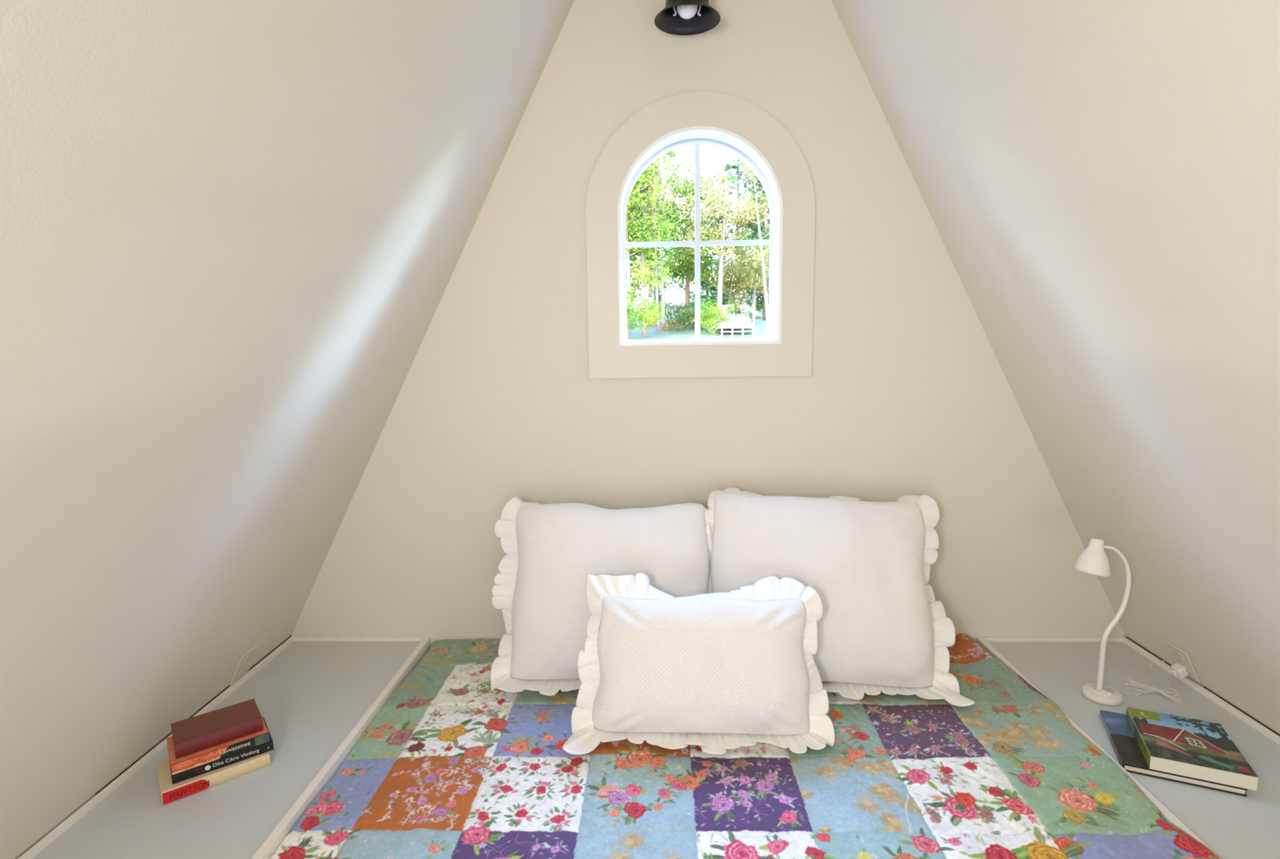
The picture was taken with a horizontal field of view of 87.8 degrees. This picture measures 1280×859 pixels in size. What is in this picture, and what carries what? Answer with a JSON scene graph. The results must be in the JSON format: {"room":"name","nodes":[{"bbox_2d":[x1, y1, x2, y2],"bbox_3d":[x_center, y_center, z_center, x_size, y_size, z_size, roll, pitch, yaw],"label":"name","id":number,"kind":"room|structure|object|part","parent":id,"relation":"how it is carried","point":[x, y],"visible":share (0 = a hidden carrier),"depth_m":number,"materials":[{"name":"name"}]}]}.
{"room":"attic bedroom","nodes":[
{"label":"attic bedroom","id":0,"kind":"room"},
{"bbox_2d":[0,0,574,858],"bbox_3d":[-0.712,-0.018,-0.345,1.638,3.046,4.850,-1,8,2],"label":"wall","id":1,"kind":"structure","parent":0,"point":[233,233],"depth_m":1.03,"materials":[{"name":"beige paint"}]},
{"bbox_2d":[229,644,257,684],"bbox_3d":[-1.062,0.631,1.782,0.045,0.081,0.070,-1,8,2],"label":"wall outlet","id":2,"kind":"object","parent":1,"relation":"attached to","point":[243,664],"visible":1,"depth_m":1.77,"materials":[{"name":"white plastic"}]},
{"bbox_2d":[238,666,246,676],"bbox_3d":[-1.068,0.649,1.785,0.013,0.024,0.033,-1,8,2],"label":"socket","id":3,"kind":"object","parent":2,"relation":"attached to","point":[242,669],"depth_m":1.78,"materials":[{"name":"grey plastic"}]},
{"bbox_2d":[243,653,252,664],"bbox_3d":[-1.050,0.615,1.780,0.013,0.024,0.033,-1,8,2],"label":"socket","id":4,"kind":"object","parent":2,"relation":"attached to","point":[247,658],"depth_m":1.78,"materials":[{"name":"grey plastic"}]},
{"bbox_2d":[291,0,1125,644],"bbox_3d":[0.172,-0.339,1.958,3.132,3.030,0.150,-1,8,2],"label":"wall","id":5,"kind":"structure","parent":0,"point":[907,391],"depth_m":1.91,"materials":[{"name":"beige paint"}]},
{"bbox_2d":[654,0,720,35],"bbox_3d":[0.117,-1.200,1.661,0.165,0.352,0.207,-1,8,2],"label":"wall sconce","id":6,"kind":"object","parent":5,"relation":"attached to","point":[678,17],"visible":1,"depth_m":1.69,"materials":[{"name":"black metal"}]},
{"bbox_3d":[0.117,-1.091,1.654,0.054,0.126,0.054,-1,8,2],"label":"bulb","id":7,"kind":"part","parent":6,"relation":"part of","materials":[{"name":"white glass"}]},
{"bbox_2d":[585,91,815,378],"bbox_3d":[0.167,-0.530,1.849,0.632,0.768,0.014,-1,8,2],"label":"trim","id":8,"kind":"structure","parent":5,"relation":"attached to","point":[793,357],"depth_m":1.85,"materials":[{"name":"beige paint"}]},
{"bbox_2d":[617,125,783,346],"bbox_3d":[0.168,-0.540,1.907,0.458,0.590,0.127,-1,8,2],"label":"window","id":9,"kind":"structure","parent":5,"relation":"in","point":[729,141],"depth_m":1.90,"materials":[{"name":"white wood"}]},
{"bbox_2d":[831,0,1279,733],"bbox_3d":[0.922,-0.033,-0.395,1.632,3.046,4.850,-1,8,2],"label":"wall","id":10,"kind":"structure","parent":0,"point":[1099,180],"depth_m":1.28,"materials":[{"name":"beige paint"}]},
{"bbox_2d":[1165,640,1199,682],"bbox_3d":[1.407,0.601,1.724,0.045,0.081,0.070,-1,8,2],"label":"wall outlet","id":11,"kind":"object","parent":10,"relation":"attached to","point":[1180,655],"visible":0.86,"depth_m":1.71,"materials":[{"name":"white plastic"}]},
{"bbox_2d":[1173,649,1183,660],"bbox_3d":[1.395,0.585,1.722,0.013,0.024,0.033,-1,8,2],"label":"socket","id":12,"kind":"object","parent":11,"relation":"attached to","point":[1178,655],"depth_m":1.72,"materials":[{"name":"grey plastic"}]},
{"bbox_2d":[1179,662,1189,673],"bbox_3d":[1.413,0.619,1.726,0.013,0.024,0.033,-1,8,2],"label":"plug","id":13,"kind":"object","parent":11,"relation":"attached to","point":[1186,664],"depth_m":1.71,"materials":[{"name":"grey plastic"}]},
{"bbox_3d":[0.123,1.508,-0.158,3.500,0.050,4.850,-1,8,2],"label":"floor","id":14,"kind":"structure","parent":0,"visible":0},
{"bbox_2d":[17,635,431,858],"bbox_3d":[-0.892,1.064,0.946,0.440,0.554,2.300,-1,8,2],"label":"ledge","id":15,"kind":"object","parent":14,"relation":"on","point":[316,696],"visible":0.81,"depth_m":1.41,"materials":[{"name":"grey paint"}]},
{"bbox_2d":[155,751,270,804],"bbox_3d":[-0.919,0.721,1.434,0.192,0.026,0.133,-7,10,-39],"label":"book","id":16,"kind":"object","parent":15,"relation":"on","point":[170,792],"visible":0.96,"depth_m":1.38,"materials":[{"name":"beige paper"}]},
{"bbox_3d":[-0.921,0.733,1.349,0.078,0.022,0.004,-7,10,-39],"label":"spine panel","id":17,"kind":"part","parent":16,"relation":"part of","materials":[{"name":"red paper"}]},
{"bbox_2d":[168,717,273,783],"bbox_3d":[-0.912,0.695,1.447,0.183,0.021,0.120,-7,10,-37],"label":"book","id":18,"kind":"object","parent":16,"relation":"on","point":[268,746],"visible":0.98,"depth_m":1.40,"materials":[{"name":"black paper"}]},
{"bbox_2d":[166,709,269,774],"bbox_3d":[-0.915,0.673,1.443,0.176,0.021,0.122,-7,10,-38],"label":"book","id":19,"kind":"object","parent":18,"relation":"on","point":[184,762],"visible":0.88,"depth_m":1.40,"materials":[{"name":"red paper"}]},
{"bbox_2d":[170,698,262,758],"bbox_3d":[-0.918,0.646,1.444,0.158,0.030,0.104,-7,10,-38],"label":"book","id":20,"kind":"object","parent":19,"relation":"on","point":[217,726],"visible":1,"depth_m":1.43,"materials":[{"name":"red paper"}]},
{"bbox_2d":[171,732,269,774],"bbox_3d":[-0.877,0.679,1.396,0.175,0.021,0.001,-7,10,-38],"label":"print","id":21,"kind":"object","parent":19,"relation":"on","point":[211,756],"depth_m":1.39},
{"bbox_3d":[-0.684,0.842,0.909,0.018,0.100,2.300,-1,8,2],"label":"edge rail","id":22,"kind":"part","parent":15,"relation":"part of","materials":[{"name":"white paint"}]},
{"bbox_2d":[976,635,1279,858],"bbox_3d":[1.196,1.046,0.882,0.440,0.554,2.300,-1,8,2],"label":"ledge","id":23,"kind":"object","parent":14,"relation":"on","point":[1232,825],"visible":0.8,"depth_m":1.59,"materials":[{"name":"grey paint"}]},
{"bbox_2d":[1073,537,1188,705],"bbox_3d":[1.254,0.465,1.654,0.381,0.416,0.150,-4,8,-22],"label":"desk lamp","id":24,"kind":"object","parent":23,"relation":"on","point":[1094,560],"visible":1,"depth_m":1.63,"materials":[{"name":"white plastic"}]},
{"bbox_3d":[1.097,0.310,1.609,0.075,0.092,0.076,-1,8,2],"label":"lamp shade","id":25,"kind":"part","parent":24,"relation":"part of","materials":[{"name":"white plastic"}]},
{"bbox_3d":[1.332,0.642,1.713,0.248,0.047,0.122,-8,11,-43],"label":"cord","id":26,"kind":"part","parent":24,"relation":"part of","materials":[{"name":"white plastic"}]},
{"bbox_2d":[1099,709,1247,795],"bbox_3d":[1.148,0.696,1.449,0.204,0.016,0.222,3,9,24],"label":"book","id":27,"kind":"object","parent":23,"relation":"on","point":[1127,751],"visible":0.28,"depth_m":1.41,"materials":[{"name":"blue paper"}]},
{"bbox_2d":[1099,710,1122,766],"bbox_3d":[1.055,0.692,1.491,0.001,0.015,0.221,3,9,24],"label":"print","id":28,"kind":"object","parent":27,"relation":"on","point":[1100,714],"depth_m":1.48},
{"bbox_2d":[1124,706,1258,790],"bbox_3d":[1.170,0.676,1.425,0.172,0.029,0.200,3,9,24],"label":"book","id":29,"kind":"object","parent":27,"relation":"on","point":[1198,748],"visible":1,"depth_m":1.39,"materials":[{"name":"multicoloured paper"}]},
{"bbox_2d":[1124,707,1150,767],"bbox_3d":[1.092,0.673,1.460,0.001,0.028,0.199,3,9,24],"label":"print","id":30,"kind":"object","parent":29,"relation":"on","point":[1135,733],"depth_m":1.45},
{"bbox_3d":[0.157,1.074,1.062,1.600,0.475,1.988,-1,8,2],"label":"bed","id":31,"kind":"object","parent":14,"relation":"on","visible":0},
{"bbox_2d":[269,633,1222,858],"bbox_3d":[0.160,0.818,1.021,1.672,0.127,2.016,-1,8,2],"label":"quilt","id":32,"kind":"object","parent":31,"relation":"on","point":[451,766],"visible":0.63,"depth_m":1.34,"materials":[{"name":"fabric"}]},
{"bbox_2d":[490,496,712,695],"bbox_3d":[-0.078,0.427,1.753,0.651,0.451,0.309,-1,8,2],"label":"pillow","id":33,"kind":"object","parent":32,"relation":"on","point":[551,549],"visible":0.72,"depth_m":1.72,"materials":[{"name":"white fabric"}]},
{"bbox_2d":[562,572,835,754],"bbox_3d":[0.132,0.523,1.512,0.609,0.330,0.284,-1,8,2],"label":"pillow","id":34,"kind":"object","parent":32,"relation":"on","point":[716,672],"visible":1,"depth_m":1.47,"materials":[{"name":"white fabric"}]},
{"bbox_2d":[706,487,975,706],"bbox_3d":[0.473,0.419,1.748,0.687,0.470,0.340,0,8,5],"label":"pillow","id":35,"kind":"object","parent":32,"relation":"on","point":[882,626],"visible":0.75,"depth_m":1.69,"materials":[{"name":"white fabric"}]},
{"label":"outside","id":36,"kind":"structure","parent":0,"visible":0},
{"bbox_2d":[626,292,768,346],"bbox_3d":[1.491,-7.239,47.095,60.000,10.421,88.500,-1,8,2],"label":"lawn","id":37,"kind":"structure","parent":36,"point":[760,329],"depth_m":18.14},
{"bbox_2d":[626,293,667,331],"bbox_3d":[-0.091,-2.893,16.320,1.577,1.026,2.441,-1,8,2],"label":"shrub","id":38,"kind":"object","parent":37,"relation":"on","point":[654,311],"visible":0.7,"depth_m":15.95,"materials":[{"name":"green plant"}]},
{"bbox_2d":[625,167,679,337],"bbox_3d":[-0.298,-4.552,16.560,2.579,4.609,2.248,-1,8,2],"label":"leafy tree","id":39,"kind":"object","parent":37,"relation":"on","point":[633,224],"visible":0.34,"depth_m":16.33,"materials":[{"name":"green plant"}]},
{"bbox_2d":[625,147,679,266],"bbox_3d":[-1.863,-12.753,26.498,7.051,16.219,6.933,-1,8,-2],"label":"tree","id":40,"kind":"object","parent":37,"relation":"on","point":[633,259],"visible":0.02,"depth_m":27.15,"materials":[{"name":"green plant"}]},
{"bbox_2d":[626,167,683,297],"bbox_3d":[0.413,-20.062,67.692,10.572,13.332,7.411,-1,8,2],"label":"tree","id":41,"kind":"object","parent":37,"relation":"on","point":[651,290],"visible":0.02,"depth_m":67.24,"materials":[{"name":"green plant"}]},
{"bbox_2d":[647,318,669,327],"bbox_3d":[0.478,-2.989,20.649,1.583,1.094,2.207,-4,9,-24],"label":"shrub","id":42,"kind":"object","parent":37,"relation":"on","point":[650,325],"visible":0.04,"depth_m":20.12,"materials":[{"name":"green plant"}]},
{"bbox_2d":[626,152,689,336],"bbox_3d":[-0.067,-4.900,16.887,1.997,5.108,2.332,7,11,44],"label":"leafy tree","id":43,"kind":"object","parent":37,"relation":"on","point":[644,333],"visible":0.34,"depth_m":16.81,"materials":[{"name":"green plant"}]},
{"bbox_2d":[640,300,677,317],"bbox_3d":[0.514,-3.944,23.526,1.689,1.154,2.126,-1,8,2],"label":"shrub","id":44,"kind":"object","parent":37,"relation":"on","point":[667,302],"visible":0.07,"depth_m":22.79,"materials":[{"name":"green plant"}]},
{"bbox_2d":[626,159,694,331],"bbox_3d":[0.317,-5.613,18.460,2.132,5.810,2.064,-2,8,-12],"label":"leafy tree","id":45,"kind":"object","parent":37,"relation":"on","point":[664,185],"visible":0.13,"depth_m":18.43,"materials":[{"name":"green plant"}]},
{"bbox_2d":[634,148,690,328],"bbox_3d":[0.598,-5.870,18.845,2.078,6.119,2.666,-1,8,2],"label":"leafy tree","id":46,"kind":"object","parent":37,"relation":"on","point":[662,291],"visible":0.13,"depth_m":18.83,"materials":[{"name":"green plant"}]},
{"bbox_2d":[626,203,709,306],"bbox_3d":[0.796,-12.183,46.759,8.342,7.326,4.444,-1,8,2],"label":"leafy tree","id":47,"kind":"object","parent":37,"relation":"on","point":[637,262],"visible":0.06,"depth_m":45.99,"materials":[{"name":"green plant"}]},
{"bbox_2d":[660,283,684,311],"bbox_3d":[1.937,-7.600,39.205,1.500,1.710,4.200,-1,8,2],"label":"house","id":48,"kind":"structure","parent":37,"relation":"on","point":[673,293],"depth_m":37.20,"materials":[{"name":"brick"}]},
{"bbox_2d":[661,308,704,330],"bbox_3d":[1.300,-3.075,19.626,1.447,0.945,2.219,-1,8,2],"label":"shrub","id":49,"kind":"object","parent":37,"relation":"on","point":[690,317],"visible":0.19,"depth_m":19.07,"materials":[{"name":"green plant"}]},
{"bbox_2d":[647,158,723,307],"bbox_3d":[1.523,-5.937,21.340,2.666,5.152,2.749,-1,8,2],"label":"leafy tree","id":50,"kind":"object","parent":37,"relation":"on","point":[686,264],"visible":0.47,"depth_m":21.11,"materials":[{"name":"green plant"}]},
{"bbox_2d":[663,301,706,331],"bbox_3d":[1.407,-3.216,18.788,1.495,0.889,1.785,-1,8,2],"label":"shrub","id":51,"kind":"object","parent":37,"relation":"on","point":[686,308],"visible":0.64,"depth_m":18.60,"materials":[{"name":"green plant"}]},
{"bbox_2d":[650,218,746,306],"bbox_3d":[3.789,-9.934,42.902,6.359,7.213,3.590,0,8,5],"label":"leafy tree","id":52,"kind":"object","parent":37,"relation":"on","point":[707,287],"visible":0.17,"depth_m":42.60,"materials":[{"name":"green plant"}]},
{"bbox_2d":[690,299,731,333],"bbox_3d":[1.954,-3.101,18.103,1.112,0.975,1.950,-1,8,2],"label":"shrub","id":53,"kind":"object","parent":37,"relation":"on","point":[709,314],"visible":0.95,"depth_m":17.96,"materials":[{"name":"green plant"}]},
{"bbox_2d":[684,215,758,298],"bbox_3d":[5.730,-11.892,46.560,6.149,6.147,3.006,-1,8,2],"label":"leafy tree","id":54,"kind":"object","parent":37,"relation":"on","point":[750,232],"visible":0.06,"depth_m":46.13,"materials":[{"name":"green plant"}]},
{"bbox_2d":[676,168,768,325],"bbox_3d":[2.432,-5.261,19.247,2.756,4.708,2.362,-1,8,2],"label":"leafy tree","id":55,"kind":"object","parent":37,"relation":"on","point":[712,204],"visible":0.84,"depth_m":19.01,"materials":[{"name":"green plant"}]},
{"bbox_2d":[703,156,764,314],"bbox_3d":[4.391,-9.468,30.675,3.887,8.625,3.147,-3,8,-15],"label":"leafy tree","id":56,"kind":"object","parent":37,"relation":"on","point":[738,172],"visible":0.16,"depth_m":30.35,"materials":[{"name":"green plant"}]},
{"bbox_2d":[702,244,769,323],"bbox_3d":[3.596,-4.734,21.360,2.735,2.825,2.437,-5,9,-27],"label":"leafy tree","id":57,"kind":"object","parent":37,"relation":"on","point":[744,277],"visible":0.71,"depth_m":21.18,"materials":[{"name":"green plant"}]},
{"bbox_2d":[720,322,755,337],"bbox_3d":[2.446,-2.467,16.658,0.860,0.420,0.065,-1,8,2],"label":"rail fence","id":58,"kind":"object","parent":37,"relation":"on","point":[753,326],"visible":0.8,"depth_m":16.62,"materials":[{"name":"white wood"}]},
{"bbox_3d":[2.056,-2.465,16.683,0.044,0.420,0.040,-1,8,2],"label":"post","id":59,"kind":"part","parent":58,"relation":"part of","materials":[{"name":"white wood"}]},
{"bbox_3d":[2.445,-2.451,16.640,0.860,0.032,0.025,-1,8,2],"label":"rail","id":60,"kind":"part","parent":58,"relation":"part of","materials":[{"name":"white wood"}]},
{"bbox_3d":[2.443,-2.649,16.613,0.860,0.032,0.025,-1,8,2],"label":"rail","id":61,"kind":"part","parent":58,"relation":"part of","materials":[{"name":"white wood"}]},
{"bbox_3d":[2.444,-2.550,16.627,0.860,0.032,0.025,-1,8,2],"label":"rail","id":62,"kind":"part","parent":58,"relation":"part of","materials":[{"name":"white wood"}]},
{"bbox_3d":[2.836,-2.472,16.659,0.044,0.420,0.040,-1,8,2],"label":"post","id":63,"kind":"part","parent":58,"relation":"part of","materials":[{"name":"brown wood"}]},
{"bbox_2d":[706,221,769,296],"bbox_3d":[10.586,-14.035,56.293,10.527,7.335,4.250,-1,8,-3],"label":"leafy tree","id":64,"kind":"object","parent":37,"relation":"on","point":[768,224],"visible":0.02,"depth_m":55.43,"materials":[{"name":"green plant"}]},
{"bbox_2d":[720,157,769,282],"bbox_3d":[7.324,-13.016,27.835,7.991,16.624,6.870,-1,8,-4],"label":"tree","id":65,"kind":"object","parent":37,"relation":"on","point":[755,228],"visible":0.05,"depth_m":28.68,"materials":[{"name":"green plant"}]},
{"bbox_2d":[724,160,769,330],"bbox_3d":[3.158,-5.290,18.346,1.990,5.191,2.025,3,9,27],"label":"leafy tree","id":66,"kind":"object","parent":37,"relation":"on","point":[745,169],"visible":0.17,"depth_m":18.30,"materials":[{"name":"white plant"}]},
{"bbox_2d":[725,298,768,319],"bbox_3d":[4.566,-4.827,27.442,2.135,1.163,1.689,-1,8,2],"label":"shrub","id":67,"kind":"object","parent":37,"relation":"on","point":[735,308],"visible":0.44,"depth_m":27.40,"materials":[{"name":"green plant"}]},
{"bbox_2d":[728,173,769,320],"bbox_3d":[4.745,-7.068,24.942,2.765,6.061,2.818,3,9,28],"label":"leafy tree","id":68,"kind":"object","parent":37,"relation":"on","point":[765,228],"visible":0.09,"depth_m":25.05,"materials":[{"name":"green plant"}]},
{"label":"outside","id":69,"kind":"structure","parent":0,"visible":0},
{"bbox_2d":[716,295,751,328],"bbox_3d":[5.182,-7.438,38.948,2.185,3.552,44.930,0,8,8],"label":"driveway","id":70,"kind":"structure","parent":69,"point":[735,318],"depth_m":22.17,"materials":[{"name":"white"}]}
]}

